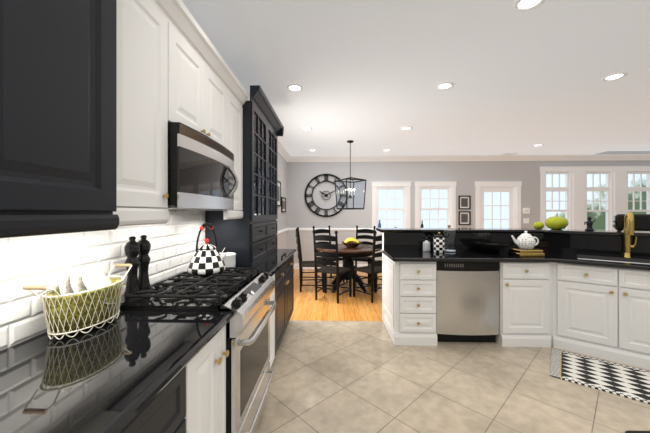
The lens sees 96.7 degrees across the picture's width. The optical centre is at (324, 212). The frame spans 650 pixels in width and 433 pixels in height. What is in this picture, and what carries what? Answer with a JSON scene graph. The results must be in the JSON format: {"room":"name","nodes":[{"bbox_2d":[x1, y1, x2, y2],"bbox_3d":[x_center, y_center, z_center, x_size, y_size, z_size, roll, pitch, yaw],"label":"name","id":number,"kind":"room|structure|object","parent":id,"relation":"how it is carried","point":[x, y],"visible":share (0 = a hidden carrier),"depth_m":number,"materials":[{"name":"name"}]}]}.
{"room":"kitchen","nodes":[
{"label":"kitchen","id":0,"kind":"room"},
{"bbox_2d":[276,152,286,248],"bbox_3d":[-1.124,0.000,2.382,0.120,2.760,9.500,0,0,2],"label":"wall","id":1,"kind":"structure","parent":0,"point":[281,220],"depth_m":6.46,"materials":[{"name":"grey paint"}]},
{"bbox_2d":[0,0,118,237],"bbox_3d":[-0.889,-0.501,0.072,0.455,1.113,1.795,0,0,2],"label":"upper cabinet","id":2,"kind":"object","parent":1,"relation":"attached to","point":[58,116],"visible":1,"depth_m":0.75,"materials":[{"name":"black wood"}]},
{"bbox_2d":[0,209,204,350],"bbox_3d":[-1.101,0.237,0.866,0.010,0.555,3.370,0,0,2],"label":"tile backsplash","id":3,"kind":"structure","parent":1,"relation":"attached to","point":[47,260],"depth_m":1.22,"materials":[{"name":"white tile"}]},
{"bbox_2d":[113,0,172,211],"bbox_3d":[-0.919,-0.524,1.179,0.333,1.008,0.411,0,0,2],"label":"upper cabinet","id":4,"kind":"object","parent":1,"relation":"attached to","point":[172,66],"depth_m":1.20,"materials":[{"name":"white wood"}]},
{"bbox_2d":[173,0,228,149],"bbox_3d":[-0.903,-0.734,1.766,0.333,0.589,0.764,0,0,2],"label":"upper cabinet","id":5,"kind":"object","parent":1,"relation":"attached to","point":[200,80],"depth_m":1.68,"materials":[{"name":"white wood"}]},
{"bbox_2d":[164,122,238,209],"bbox_3d":[-0.836,-0.230,1.764,0.466,0.410,0.755,0,0,2],"label":"microwave","id":6,"kind":"object","parent":5,"relation":"attached to","point":[202,175],"visible":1,"depth_m":1.54,"materials":[{"name":"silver metal"}]},
{"bbox_2d":[194,76,244,211],"bbox_3d":[-0.887,-0.524,2.335,0.333,1.008,0.375,0,0,2],"label":"upper cabinet","id":7,"kind":"object","parent":1,"relation":"attached to","point":[236,97],"depth_m":2.35,"materials":[{"name":"white wood"}]},
{"bbox_2d":[278,181,280,205],"bbox_3d":[-0.950,-0.395,5.904,0.025,0.510,0.450,0,0,2],"label":"picture frame","id":8,"kind":"object","parent":1,"relation":"attached to","point":[279,193],"visible":0.62,"depth_m":6.02,"materials":[{"name":"black"}]},
{"bbox_2d":[277,228,288,234],"bbox_3d":[-0.965,0.405,5.439,0.028,0.070,3.380,0,0,2],"label":"trim","id":9,"kind":"structure","parent":1,"relation":"attached to","point":[287,229],"depth_m":6.37,"materials":[{"name":"white wood"}]},
{"bbox_2d":[281,197,285,211],"bbox_3d":[-0.933,-0.185,6.529,0.025,0.330,0.500,0,0,2],"label":"picture frame","id":10,"kind":"object","parent":1,"relation":"attached to","point":[283,204],"visible":1,"depth_m":6.51,"materials":[{"name":"black"}]},
{"bbox_2d":[278,140,290,161],"bbox_3d":[-0.927,-1.317,5.383,0.105,0.125,3.270,0,0,2],"label":"crown molding","id":11,"kind":"structure","parent":1,"relation":"attached to","point":[284,153],"depth_m":6.26,"materials":[{"name":"white wood"}]},
{"bbox_2d":[290,269,382,320],"bbox_3d":[3.986,1.410,5.351,10.170,0.060,3.520,0,0,2],"label":"floor","id":12,"kind":"structure","parent":0,"point":[359,306],"depth_m":4.46,"materials":[{"name":"orange wood"}]},
{"bbox_2d":[296,227,324,292],"bbox_3d":[-0.260,0.822,5.257,0.551,1.116,0.507,0,0,2],"label":"dining chair","id":13,"kind":"object","parent":12,"relation":"on","point":[302,264],"visible":0.85,"depth_m":5.03,"materials":[{"name":"black wood"}]},
{"bbox_2d":[313,225,344,281],"bbox_3d":[0.055,0.822,5.857,0.508,1.116,0.530,0,0,-32],"label":"dining chair","id":14,"kind":"object","parent":12,"relation":"on","point":[317,231],"visible":0.29,"depth_m":5.96,"materials":[{"name":"black wood"}]},
{"bbox_2d":[312,230,351,303],"bbox_3d":[0.105,0.822,4.654,0.508,1.116,0.530,0,0,28],"label":"dining chair","id":15,"kind":"object","parent":12,"relation":"on","point":[333,268],"visible":1,"depth_m":4.50,"materials":[{"name":"black wood"}]},
{"bbox_2d":[316,244,380,292],"bbox_3d":[0.427,1.000,5.270,1.190,0.760,1.190,0,0,2],"label":"dining table","id":16,"kind":"object","parent":12,"relation":"on","point":[360,250],"visible":0.62,"depth_m":5.02,"materials":[{"name":"brown wood"}]},
{"bbox_2d":[342,237,361,247],"bbox_3d":[0.487,0.534,5.248,0.390,0.168,0.390,0,0,2],"label":"fruit bowl","id":17,"kind":"object","parent":16,"relation":"on","point":[351,242],"visible":1,"depth_m":5.20,"materials":[{"name":"yellow food"}]},
{"bbox_2d":[346,225,375,283],"bbox_3d":[0.749,0.822,5.886,0.508,1.116,0.530,0,0,28],"label":"dining chair","id":18,"kind":"object","parent":12,"relation":"on","point":[363,259],"visible":0.52,"depth_m":6.05,"materials":[{"name":"black wood"}]},
{"bbox_2d":[352,230,381,302],"bbox_3d":[0.800,0.822,4.684,0.508,1.116,0.530,0,0,-32],"label":"dining chair","id":19,"kind":"object","parent":12,"relation":"on","point":[373,269],"visible":0.71,"depth_m":4.48,"materials":[{"name":"black wood"}]},
{"bbox_2d":[369,227,396,291],"bbox_3d":[1.115,0.822,5.283,0.551,1.116,0.507,0,0,2],"label":"dining chair","id":20,"kind":"object","parent":12,"relation":"on","point":[370,260],"visible":0.21,"depth_m":5.34,"materials":[{"name":"black wood"}]},
{"bbox_2d":[181,0,649,155],"bbox_3d":[3.899,-1.480,2.252,10.170,0.200,9.760,0,0,2],"label":"ceiling","id":21,"kind":"structure","parent":0,"point":[368,76],"depth_m":2.82,"materials":[{"name":"grey paint"}]},
{"bbox_2d":[287,84,302,91],"bbox_3d":[-0.329,-1.375,3.170,0.168,0.009,0.179,0,0,2],"label":"recessed light","id":22,"kind":"object","parent":21,"relation":"in","point":[292,87],"depth_m":3.17,"materials":[{"name":"white"}]},
{"bbox_2d":[301,127,311,130],"bbox_3d":[-0.299,-1.375,4.715,0.162,0.009,0.170,0,0,2],"label":"recessed light","id":23,"kind":"object","parent":21,"relation":"in","point":[303,128],"depth_m":4.71,"materials":[{"name":"white"}]},
{"bbox_2d":[335,140,366,209],"bbox_3d":[0.485,-0.723,5.539,0.454,1.310,0.454,0,0,-26],"label":"pendant lantern","id":24,"kind":"object","parent":21,"relation":"hanging from","point":[350,182],"visible":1,"depth_m":5.52,"materials":[{"name":"black metal"}]},
{"bbox_2d":[401,126,411,129],"bbox_3d":[1.321,-1.375,4.660,0.162,0.009,0.167,0,0,2],"label":"recessed light","id":25,"kind":"object","parent":21,"relation":"in","point":[407,127],"depth_m":4.69,"materials":[{"name":"white"}]},
{"bbox_2d":[436,82,453,89],"bbox_3d":[1.294,-1.375,3.120,0.174,0.009,0.174,0,0,2],"label":"recessed light","id":26,"kind":"object","parent":21,"relation":"in","point":[446,85],"depth_m":3.13,"materials":[{"name":"white"}]},
{"bbox_2d":[499,153,517,155],"bbox_3d":[4.290,-1.373,6.758,0.300,0.011,0.250,0,0,2],"label":"ceiling vent","id":27,"kind":"object","parent":21,"relation":"in","point":[507,154],"visible":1,"depth_m":6.76,"materials":[{"name":"white metal"}]},
{"bbox_2d":[513,0,544,11],"bbox_3d":[1.326,-1.375,1.913,0.181,0.009,0.105,0,0,2],"label":"recessed light","id":28,"kind":"object","parent":21,"relation":"in","point":[522,5],"depth_m":1.91,"materials":[{"name":"white"}]},
{"bbox_2d":[602,72,626,80],"bbox_3d":[2.907,-1.375,2.904,0.183,0.009,0.173,0,0,2],"label":"recessed light","id":29,"kind":"object","parent":21,"relation":"in","point":[619,75],"depth_m":2.91,"materials":[{"name":"white"}]},
{"bbox_2d":[384,232,515,251],"bbox_3d":[1.659,0.374,3.613,1.835,0.260,0.025,0,0,2],"label":"backsplash","id":30,"kind":"structure","parent":0,"relation":"attached to","point":[464,241],"depth_m":3.60,"materials":[{"name":"black stone"}]},
{"bbox_2d":[254,320,649,432],"bbox_3d":[3.850,1.410,0.483,10.170,0.060,6.220,0,0,2],"label":"floor","id":31,"kind":"structure","parent":0,"point":[349,377],"depth_m":2.23,"materials":[{"name":"beige tile"}]},
{"bbox_2d":[132,365,191,432],"bbox_3d":[-0.792,0.943,0.700,0.613,0.876,0.615,0,0,2],"label":"base cabinet","id":32,"kind":"object","parent":31,"relation":"on","point":[173,412],"depth_m":0.92,"materials":[{"name":"black"}]},
{"bbox_2d":[119,267,276,432],"bbox_3d":[-0.706,0.889,1.760,0.725,0.982,0.752,0,0,2],"label":"range","id":33,"kind":"object","parent":31,"relation":"on","point":[242,296],"visible":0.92,"depth_m":1.54,"materials":[{"name":"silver metal"}]},
{"bbox_2d":[124,236,139,296],"bbox_3d":[-1.016,0.278,1.524,0.076,0.310,0.074,0,0,2],"label":"pepper mill","id":34,"kind":"object","parent":33,"relation":"on","point":[132,248],"visible":0.98,"depth_m":1.50,"materials":[{"name":"black wood"}]},
{"bbox_2d":[138,235,150,289],"bbox_3d":[-1.013,0.278,1.614,0.076,0.310,0.074,0,0,2],"label":"pepper mill","id":35,"kind":"object","parent":33,"relation":"on","point":[144,258],"visible":0.71,"depth_m":1.59,"materials":[{"name":"black wood"}]},
{"bbox_2d":[187,223,227,274],"bbox_3d":[-0.786,0.231,1.988,0.242,0.332,0.309,0,0,27],"label":"tea kettle","id":36,"kind":"object","parent":33,"relation":"on","point":[206,258],"visible":1,"depth_m":1.89,"materials":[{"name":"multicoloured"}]},
{"bbox_2d":[192,333,223,432],"bbox_3d":[-0.779,0.943,1.150,0.613,0.876,0.285,0,0,2],"label":"base cabinet","id":37,"kind":"object","parent":31,"relation":"on","point":[208,369],"depth_m":1.20,"materials":[{"name":"white wood"}]},
{"bbox_2d":[0,310,231,432],"bbox_3d":[-0.790,0.484,0.276,0.645,0.040,2.207,0,0,2],"label":"countertop","id":38,"kind":"structure","parent":37,"relation":"on","point":[104,379],"depth_m":0.86,"materials":[{"name":"black stone"}]},
{"bbox_2d":[22,264,131,339],"bbox_3d":[-0.982,0.342,1.193,0.198,0.244,0.433,0,0,2],"label":"basket","id":39,"kind":"object","parent":38,"relation":"on","point":[80,297],"visible":1,"depth_m":1.12,"materials":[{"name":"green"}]},
{"bbox_2d":[224,277,275,400],"bbox_3d":[-0.746,0.943,2.334,0.613,0.876,0.376,0,0,2],"label":"base cabinet","id":40,"kind":"object","parent":31,"relation":"on","point":[273,296],"depth_m":2.38,"materials":[{"name":"white wood"}]},
{"bbox_2d":[276,257,293,352],"bbox_3d":[-0.724,0.943,3.121,0.613,0.876,1.200,0,0,2],"label":"base cabinet","id":41,"kind":"object","parent":31,"relation":"on","point":[284,279],"depth_m":3.01,"materials":[{"name":"black wood"}]},
{"bbox_2d":[233,249,295,276],"bbox_3d":[-0.715,0.484,2.943,0.645,0.040,1.597,0,0,2],"label":"countertop","id":42,"kind":"structure","parent":41,"relation":"on","point":[272,264],"depth_m":2.77,"materials":[{"name":"black stone"}]},
{"bbox_2d":[220,252,235,271],"bbox_3d":[-0.815,0.397,2.334,0.188,0.135,0.188,0,0,2],"label":"ceramic crock","id":43,"kind":"object","parent":42,"relation":"on","point":[229,259],"visible":0.23,"depth_m":2.29,"materials":[{"name":"white ceramic"}]},
{"bbox_2d":[205,85,283,265],"bbox_3d":[-0.790,-0.325,3.147,0.481,1.575,1.248,0,0,2],"label":"cabinet","id":44,"kind":"object","parent":42,"relation":"on","point":[249,238],"visible":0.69,"depth_m":2.69,"materials":[{"name":"painted wood"},{"name":"glass"}]},
{"bbox_2d":[384,256,436,345],"bbox_3d":[0.970,0.943,3.314,0.414,0.876,0.610,0,0,2],"label":"base cabinet","id":45,"kind":"object","parent":31,"relation":"on","point":[409,305],"depth_m":3.02,"materials":[{"name":"white wood"}]},
{"bbox_2d":[436,262,499,341],"bbox_3d":[1.507,0.945,3.287,0.654,0.870,0.574,0,0,2],"label":"dishwasher","id":46,"kind":"object","parent":31,"relation":"on","point":[467,301],"visible":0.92,"depth_m":3.01,"materials":[{"name":"silver metal"}]},
{"bbox_2d":[496,284,551,346],"bbox_3d":[2.171,0.943,3.281,0.664,0.876,0.610,0,0,2],"label":"base cabinet","id":47,"kind":"object","parent":31,"relation":"on","point":[525,310],"depth_m":2.99,"materials":[{"name":"white wood"}]},
{"bbox_2d":[516,232,649,369],"bbox_3d":[3.186,0.812,2.858,1.665,1.136,1.679,0,0,2],"label":"base cabinet","id":48,"kind":"object","parent":31,"relation":"on","point":[584,292],"depth_m":2.81,"materials":[{"name":"white wood"}]},
{"bbox_2d":[384,248,513,259],"bbox_3d":[2.336,0.484,3.014,3.231,0.040,1.185,0,0,2],"label":"countertop","id":49,"kind":"structure","parent":48,"relation":"on","point":[389,252],"depth_m":3.32,"materials":[{"name":"black stone"}]},
{"bbox_2d":[423,240,429,251],"bbox_3d":[1.234,0.398,3.512,0.086,0.132,0.086,0,0,2],"label":"jar","id":50,"kind":"object","parent":49,"relation":"on","point":[426,245],"visible":1,"depth_m":3.48,"materials":[{"name":"grey ceramic"}]},
{"bbox_2d":[433,232,444,252],"bbox_3d":[1.346,0.344,3.409,0.128,0.240,0.128,0,0,2],"label":"canister","id":51,"kind":"object","parent":49,"relation":"on","point":[438,243],"visible":1,"depth_m":3.36,"materials":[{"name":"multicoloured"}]},
{"bbox_2d":[443,225,455,251],"bbox_3d":[1.498,0.302,3.485,0.160,0.323,0.160,0,0,2],"label":"glass jar","id":52,"kind":"object","parent":49,"relation":"on","point":[449,228],"visible":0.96,"depth_m":3.44,"materials":[{"name":"clear glass"}]},
{"bbox_2d":[474,241,508,252],"bbox_3d":[1.945,0.406,3.382,0.360,0.115,0.360,0,0,2],"label":"bowl","id":53,"kind":"object","parent":49,"relation":"on","point":[490,247],"visible":1,"depth_m":3.29,"materials":[{"name":"black ceramic"}]},
{"bbox_2d":[392,256,649,287],"bbox_3d":[2.284,0.484,2.530,3.154,0.040,1.084,0,0,2],"label":"drawers","id":54,"kind":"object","parent":48,"relation":"on","point":[541,272],"depth_m":2.97,"materials":[{"name":"white wood"}]},
{"bbox_2d":[508,248,544,256],"bbox_3d":[2.194,0.429,3.155,0.270,0.070,0.200,0,0,-2],"label":"books","id":55,"kind":"object","parent":54,"relation":"on","point":[519,252],"visible":0.94,"depth_m":3.06,"materials":[{"name":"brown"}]},
{"bbox_2d":[511,231,538,249],"bbox_3d":[2.184,0.293,3.155,0.296,0.200,0.176,0,0,2],"label":"teapot","id":56,"kind":"object","parent":55,"relation":"on","point":[526,240],"visible":1,"depth_m":3.11,"materials":[{"name":"white ceramic"}]},
{"bbox_2d":[623,212,636,257],"bbox_3d":[3.093,0.228,2.928,0.212,0.472,0.224,0,0,2],"label":"faucet","id":57,"kind":"object","parent":54,"relation":"on","point":[628,230],"visible":1,"depth_m":2.98,"materials":[{"name":"gold metal"}]},
{"bbox_2d":[533,220,543,228],"bbox_3d":[2.756,0.149,3.730,0.124,0.111,0.124,0,0,2],"label":"gourd","id":58,"kind":"object","parent":48,"relation":"on","point":[538,225],"visible":0.98,"depth_m":3.69,"materials":[{"name":"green ceramic"}]},
{"bbox_2d":[545,213,567,228],"bbox_3d":[2.908,0.102,3.631,0.236,0.203,0.222,0,0,2],"label":"gourd","id":59,"kind":"object","parent":48,"relation":"on","point":[556,222],"visible":1,"depth_m":3.56,"materials":[{"name":"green ceramic"}]},
{"bbox_2d":[584,216,594,230],"bbox_3d":[3.052,0.121,3.331,0.125,0.165,0.082,0,0,2],"label":"figurine","id":60,"kind":"object","parent":48,"relation":"on","point":[589,223],"visible":0.98,"depth_m":3.32,"materials":[{"name":"black ceramic"}]},
{"bbox_2d":[612,214,649,231],"bbox_3d":[3.388,0.108,3.156,0.355,0.192,0.180,0,0,40],"label":"toaster","id":61,"kind":"object","parent":48,"relation":"on","point":[641,222],"visible":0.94,"depth_m":3.09,"materials":[{"name":"black metal"}]},
{"bbox_2d":[550,349,649,403],"bbox_3d":[2.696,1.375,2.190,1.550,0.009,0.620,0,0,40],"label":"rug","id":62,"kind":"object","parent":31,"relation":"on","point":[632,383],"visible":0.91,"depth_m":2.44,"materials":[{"name":"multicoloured fabric"}]},
{"bbox_2d":[625,430,649,432],"bbox_3d":[2.220,1.373,1.599,0.750,0.012,0.420,0,0,2],"label":"mat","id":63,"kind":"object","parent":31,"relation":"on","point":[629,431],"visible":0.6,"depth_m":1.81,"materials":[{"name":"black rubber"}]},
{"bbox_2d":[287,160,649,263],"bbox_3d":[4.034,0.000,7.060,10.170,2.760,0.140,0,0,2],"label":"wall","id":64,"kind":"structure","parent":0,"point":[465,175],"depth_m":7.07,"materials":[{"name":"grey paint"}]},
{"bbox_2d":[304,174,347,216],"bbox_3d":[0.027,-0.430,7.067,1.060,1.060,0.034,0,0,2],"label":"wall clock","id":65,"kind":"object","parent":64,"relation":"attached to","point":[319,182],"visible":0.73,"depth_m":7.06,"materials":[{"name":"black metal"}]},
{"bbox_2d":[289,228,371,230],"bbox_3d":[0.125,0.405,7.085,2.055,0.070,0.028,0,0,2],"label":"trim","id":66,"kind":"structure","parent":64,"relation":"attached to","point":[311,229],"depth_m":7.08,"materials":[{"name":"white wood"}]},
{"bbox_2d":[293,263,367,268],"bbox_3d":[1.358,1.312,7.057,4.580,0.135,0.016,0,0,2],"label":"baseboard","id":67,"kind":"structure","parent":64,"relation":"attached to","point":[295,266],"depth_m":7.08,"materials":[{"name":"white wood"}]},
{"bbox_2d":[371,182,410,235],"bbox_3d":[1.616,-0.090,7.093,0.965,1.340,0.170,0,0,2],"label":"window","id":68,"kind":"structure","parent":64,"relation":"in","point":[394,186],"depth_m":7.05,"materials":[{"name":"white painted wood"},{"name":"glass"}]},
{"bbox_2d":[415,181,456,227],"bbox_3d":[2.682,-0.090,7.063,1.007,1.340,0.170,0,0,2],"label":"window","id":69,"kind":"structure","parent":64,"relation":"in","point":[450,187],"depth_m":7.02,"materials":[{"name":"white painted wood"}]},
{"bbox_2d":[458,211,470,224],"bbox_3d":[3.377,0.125,6.993,0.280,0.330,0.025,0,0,2],"label":"framed picture","id":70,"kind":"object","parent":64,"relation":"attached to","point":[464,217],"visible":0.98,"depth_m":6.99,"materials":[{"name":"black"}]},
{"bbox_2d":[458,196,470,208],"bbox_3d":[3.377,-0.255,6.993,0.280,0.330,0.025,0,0,2],"label":"framed picture","id":71,"kind":"object","parent":64,"relation":"attached to","point":[464,202],"visible":0.96,"depth_m":6.99,"materials":[{"name":"black"}]},
{"bbox_2d":[291,154,649,161],"bbox_3d":[4.030,-1.317,6.937,9.930,0.125,0.105,0,0,2],"label":"crown molding","id":72,"kind":"structure","parent":64,"relation":"attached to","point":[599,157],"depth_m":6.94,"materials":[{"name":"white wood"}]},
{"bbox_2d":[475,181,521,227],"bbox_3d":[4.183,0.310,7.026,1.100,2.140,0.160,0,0,2],"label":"door","id":73,"kind":"structure","parent":64,"relation":"in","point":[513,188],"depth_m":7.00,"materials":[{"name":"white painted wood"}]},
{"bbox_2d":[523,218,528,222],"bbox_3d":[4.846,0.190,6.961,0.140,0.120,0.011,0,0,2],"label":"switch","id":74,"kind":"object","parent":64,"relation":"attached to","point":[525,220],"depth_m":6.96,"materials":[{"name":"white plastic"}]},
{"bbox_2d":[523,208,529,213],"bbox_3d":[4.846,-0.050,6.953,0.160,0.140,0.027,0,0,2],"label":"switch","id":75,"kind":"object","parent":64,"relation":"attached to","point":[526,211],"depth_m":6.94,"materials":[{"name":"white plastic"}]},
{"bbox_2d":[540,166,649,230],"bbox_3d":[6.967,-0.302,6.943,3.600,1.615,0.170,0,0,2],"label":"window","id":76,"kind":"structure","parent":64,"relation":"in","point":[576,189],"depth_m":6.92,"materials":[{"name":"white painted wood"}]},
{"bbox_2d":[593,151,649,154],"bbox_3d":[7.647,-1.430,6.959,2.640,0.100,0.140,0,0,2],"label":"wall","id":77,"kind":"structure","parent":0,"point":[627,152],"depth_m":6.89,"materials":[{"name":"grey paint"}]},
{"label":"outside","id":78,"kind":"structure","parent":0,"visible":0},
{"bbox_2d":[378,174,645,229],"bbox_3d":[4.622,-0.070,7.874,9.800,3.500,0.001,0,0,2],"label":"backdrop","id":79,"kind":"structure","parent":78,"point":[505,208],"depth_m":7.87,"materials":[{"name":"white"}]}
]}

